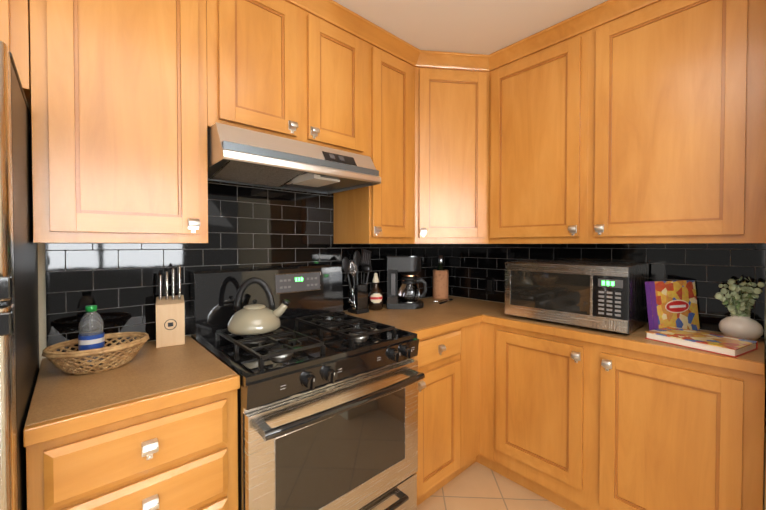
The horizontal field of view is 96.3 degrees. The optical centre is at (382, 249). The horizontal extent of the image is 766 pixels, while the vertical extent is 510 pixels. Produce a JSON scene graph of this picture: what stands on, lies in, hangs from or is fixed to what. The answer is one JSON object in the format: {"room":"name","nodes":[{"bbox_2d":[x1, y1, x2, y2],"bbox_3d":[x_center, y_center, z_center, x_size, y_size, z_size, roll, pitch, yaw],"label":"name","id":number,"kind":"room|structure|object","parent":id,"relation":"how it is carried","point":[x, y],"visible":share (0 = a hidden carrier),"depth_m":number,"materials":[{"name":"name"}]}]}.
{"room":"kitchen","nodes":[
{"label":"kitchen","id":0,"kind":"room"},
{"bbox_2d":[37,243,428,368],"bbox_3d":[-1.217,0.085,1.260,4.700,2.420,0.100,-1,1,-42],"label":"wall","id":1,"kind":"structure","parent":0,"point":[42,297],"depth_m":1.21,"materials":[{"name":"beige paint"}]},
{"bbox_2d":[0,0,35,91],"bbox_3d":[-1.255,-0.781,0.907,0.461,0.671,0.348,-1,1,-42],"label":"upper cabinet","id":2,"kind":"object","parent":1,"relation":"attached to","point":[17,17],"depth_m":0.94,"materials":[{"name":"brown wood"}]},
{"bbox_2d":[23,0,215,242],"bbox_3d":[-0.915,-0.573,1.218,0.452,1.096,0.348,-1,1,-42],"label":"upper cabinet","id":3,"kind":"object","parent":1,"relation":"attached to","point":[122,107],"depth_m":1.08,"materials":[{"name":"brown wood"}]},
{"bbox_2d":[45,181,443,351],"bbox_3d":[-0.354,-0.049,1.966,2.256,0.832,0.006,-1,1,-42],"label":"backsplash","id":4,"kind":"structure","parent":1,"relation":"attached to","point":[249,226],"depth_m":1.58,"materials":[{"name":"black tile"}]},
{"bbox_2d":[212,0,307,142],"bbox_3d":[-0.605,-0.793,1.494,0.380,0.666,0.348,-1,1,-42],"label":"upper cabinet","id":5,"kind":"object","parent":1,"relation":"attached to","point":[261,46],"depth_m":1.38,"materials":[{"name":"brown wood"}]},
{"bbox_2d":[207,122,380,193],"bbox_3d":[-0.429,-0.387,1.569,0.715,0.143,0.466,-1,1,-42],"label":"range hood","id":6,"kind":"object","parent":1,"relation":"attached to","point":[236,155],"visible":0.96,"depth_m":1.45,"materials":[{"name":"silver metal"}]},
{"bbox_2d":[308,0,371,158],"bbox_3d":[-0.320,-0.797,1.752,0.388,0.666,0.348,-1,1,-42],"label":"upper cabinet","id":7,"kind":"object","parent":1,"relation":"attached to","point":[339,40],"depth_m":1.63,"materials":[{"name":"brown wood"}]},
{"bbox_2d":[333,23,423,243],"bbox_3d":[-0.009,-0.586,2.009,0.413,1.096,0.389,-1,1,-42],"label":"upper cabinet","id":8,"kind":"object","parent":1,"relation":"attached to","point":[391,211],"depth_m":1.89,"materials":[{"name":"brown wood"}]},
{"bbox_2d":[424,50,483,243],"bbox_3d":[0.425,-0.590,2.264,0.698,1.096,0.591,-1,1,-42],"label":"upper cabinet","id":9,"kind":"object","parent":1,"relation":"attached to","point":[453,81],"depth_m":2.02,"materials":[{"name":"brown wood"}]},
{"bbox_2d":[333,0,607,54],"bbox_3d":[0.325,-1.123,-0.466,4.700,0.050,4.700,-1,1,-42],"label":"ceiling","id":10,"kind":"structure","parent":0,"point":[486,27],"depth_m":1.68,"materials":[{"name":"white paint"}]},
{"bbox_2d":[417,462,565,509],"bbox_3d":[0.325,1.346,-0.427,4.700,0.050,4.700,-1,1,-42],"label":"floor","id":11,"kind":"structure","parent":0,"point":[476,486],"depth_m":1.80,"materials":[{"name":"tile"}]},
{"bbox_2d":[0,41,38,509],"bbox_3d":[-1.224,0.447,0.646,0.785,1.695,0.750,-1,1,-42],"label":"fridge","id":12,"kind":"object","parent":11,"relation":"on","point":[19,342],"visible":0.85,"depth_m":0.72,"materials":[{"name":"silver"}]},
{"bbox_2d":[26,389,237,509],"bbox_3d":[-0.819,0.859,1.139,0.457,0.874,0.628,-1,1,-42],"label":"base cabinet","id":13,"kind":"object","parent":11,"relation":"on","point":[183,456],"depth_m":0.90,"materials":[{"name":"brown wood"}]},
{"bbox_2d":[23,336,239,446],"bbox_3d":[-0.816,0.402,1.127,0.459,0.040,0.628,-1,1,-42],"label":"countertop","id":14,"kind":"structure","parent":13,"relation":"on","point":[149,377],"depth_m":0.96,"materials":[{"name":"laminate"}]},
{"bbox_2d":[42,305,148,374],"bbox_3d":[-0.922,0.280,1.117,0.268,0.199,0.214,-1,1,-42],"label":"basket","id":15,"kind":"object","parent":14,"relation":"on","point":[93,352],"visible":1,"depth_m":1.09,"materials":[{"name":"wicker"}]},
{"bbox_2d":[156,265,184,347],"bbox_3d":[-0.860,0.220,1.388,0.096,0.314,0.102,-1,1,-32],"label":"knife block","id":16,"kind":"object","parent":14,"relation":"on","point":[170,320],"visible":0.98,"depth_m":1.36,"materials":[{"name":"brown wood"}]},
{"bbox_2d":[190,264,424,509],"bbox_3d":[-0.318,0.691,1.495,0.760,1.200,0.731,-1,1,-42],"label":"range","id":17,"kind":"object","parent":11,"relation":"on","point":[327,393],"visible":0.94,"depth_m":1.32,"materials":[{"name":"silver metal"}]},
{"bbox_2d":[227,277,289,334],"bbox_3d":[-0.543,0.229,1.474,0.234,0.226,0.216,-1,1,-42],"label":"kettle","id":18,"kind":"object","parent":17,"relation":"on","point":[254,318],"visible":0.98,"depth_m":1.42,"materials":[{"name":"beige metal"}]},
{"bbox_2d":[414,329,455,505],"bbox_3d":[0.069,0.847,1.940,0.399,0.874,0.628,-1,1,-42],"label":"base cabinet","id":19,"kind":"object","parent":11,"relation":"on","point":[436,357],"depth_m":1.71,"materials":[{"name":"brown wood"}]},
{"bbox_2d":[456,322,491,475],"bbox_3d":[0.287,0.844,2.091,0.273,0.874,0.698,-1,1,-42],"label":"base cabinet","id":20,"kind":"object","parent":11,"relation":"on","point":[474,341],"depth_m":1.93,"materials":[{"name":"brown wood"}]},
{"bbox_2d":[343,304,482,338],"bbox_3d":[0.138,0.388,1.986,0.573,0.040,0.631,-1,1,-42],"label":"countertop","id":21,"kind":"structure","parent":20,"relation":"on","point":[432,319],"depth_m":1.88,"materials":[{"name":"laminate"}]},
{"bbox_2d":[342,249,371,313],"bbox_3d":[-0.130,0.179,2.040,0.233,0.375,0.101,-1,1,-42],"label":"utensil holder","id":22,"kind":"object","parent":21,"relation":"on","point":[358,298],"visible":1,"depth_m":2.00,"materials":[{"name":"black plastic"}]},
{"bbox_2d":[368,273,382,309],"bbox_3d":[-0.045,0.252,2.119,0.094,0.226,0.095,-1,1,-42],"label":"syrup bottle","id":23,"kind":"object","parent":21,"relation":"on","point":[375,298],"visible":0.98,"depth_m":2.09,"materials":[{"name":"brown glass"}]},
{"bbox_2d":[386,255,426,308],"bbox_3d":[0.154,0.200,2.204,0.263,0.328,0.177,0,1,-2],"label":"coffee maker","id":24,"kind":"object","parent":21,"relation":"on","point":[408,267],"visible":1,"depth_m":2.12,"materials":[{"name":"black plastic"}]},
{"bbox_2d":[419,296,764,374],"bbox_3d":[0.882,0.389,1.938,0.467,0.040,1.702,-1,1,-42],"label":"countertop","id":25,"kind":"structure","parent":20,"relation":"on","point":[493,312],"depth_m":1.53,"materials":[{"name":"laminate"}]},
{"bbox_2d":[433,255,448,298],"bbox_3d":[0.431,0.199,2.569,0.116,0.319,0.116,-1,1,-42],"label":"wine cooler","id":26,"kind":"object","parent":25,"relation":"on","point":[440,281],"visible":1,"depth_m":2.52,"materials":[{"name":"ceramic"}]},
{"bbox_2d":[433,299,453,303],"bbox_3d":[0.428,0.354,2.392,0.202,0.014,0.092,-1,1,-42],"label":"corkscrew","id":27,"kind":"object","parent":25,"relation":"on","point":[445,300],"visible":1,"depth_m":2.39,"materials":[{"name":"silver metal"}]},
{"bbox_2d":[505,260,648,333],"bbox_3d":[1.005,0.218,1.815,0.390,0.304,0.570,-1,1,-42],"label":"microwave","id":28,"kind":"object","parent":25,"relation":"on","point":[609,296],"visible":1,"depth_m":1.64,"materials":[{"name":"silver metal"}]},
{"bbox_2d":[645,280,757,357],"bbox_3d":[1.323,0.259,1.445,0.436,0.233,0.348,-1,1,-42],"label":"books","id":29,"kind":"object","parent":25,"relation":"on","point":[672,311],"visible":1,"depth_m":1.53,"materials":[{"name":"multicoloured paper"}]},
{"bbox_2d":[714,276,765,339],"bbox_3d":[1.499,0.244,1.441,0.152,0.264,0.156,-1,1,-42],"label":"vase","id":30,"kind":"object","parent":25,"relation":"on","point":[739,322],"visible":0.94,"depth_m":1.42,"materials":[{"name":"white ceramic"}]},
{"bbox_2d":[492,324,587,509],"bbox_3d":[0.913,0.847,1.918,0.468,0.874,0.582,-1,1,-42],"label":"base cabinet","id":31,"kind":"object","parent":11,"relation":"on","point":[540,380],"depth_m":1.72,"materials":[{"name":"brown wood"}]},
{"bbox_2d":[584,342,764,509],"bbox_3d":[1.283,0.853,1.509,0.468,0.874,0.520,-1,1,-42],"label":"base cabinet","id":32,"kind":"object","parent":11,"relation":"on","point":[661,432],"depth_m":1.35,"materials":[{"name":"brown wood"}]},
{"bbox_2d":[448,243,765,500],"bbox_3d":[2.065,0.088,1.058,0.100,2.420,4.600,-1,1,-42],"label":"wall","id":33,"kind":"structure","parent":0,"point":[721,332],"depth_m":1.47,"materials":[{"name":"beige paint"}]},
{"bbox_2d":[484,8,591,243],"bbox_3d":[0.895,-0.585,1.964,0.403,1.096,0.580,-1,1,-42],"label":"upper cabinet","id":34,"kind":"object","parent":33,"relation":"attached to","point":[536,86],"depth_m":1.83,"materials":[{"name":"brown wood"}]},
{"bbox_2d":[444,244,765,337],"bbox_3d":[1.058,0.164,2.094,0.006,0.402,1.701,-1,1,-42],"label":"backsplash","id":35,"kind":"structure","parent":33,"relation":"attached to","point":[708,268],"depth_m":1.74,"materials":[{"name":"black tile"}]},
{"bbox_2d":[485,277,493,294],"bbox_3d":[0.753,0.251,2.422,0.006,0.120,0.070,-1,1,-42],"label":"electrical outlet","id":36,"kind":"object","parent":35,"relation":"attached to","point":[489,285],"visible":1,"depth_m":2.42,"materials":[{"name":"black plastic"}]},
{"bbox_2d":[588,0,765,243],"bbox_3d":[1.306,-0.578,1.550,0.348,1.096,0.584,-1,1,-42],"label":"upper cabinet","id":37,"kind":"object","parent":33,"relation":"attached to","point":[624,122],"depth_m":1.41,"materials":[{"name":"brown wood"}]},
{"bbox_2d":[763,387,765,509],"bbox_3d":[1.431,0.086,1.177,0.680,2.420,0.146,-1,1,-42],"label":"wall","id":38,"kind":"structure","parent":0,"point":[764,504],"depth_m":1.27,"materials":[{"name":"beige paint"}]}
]}

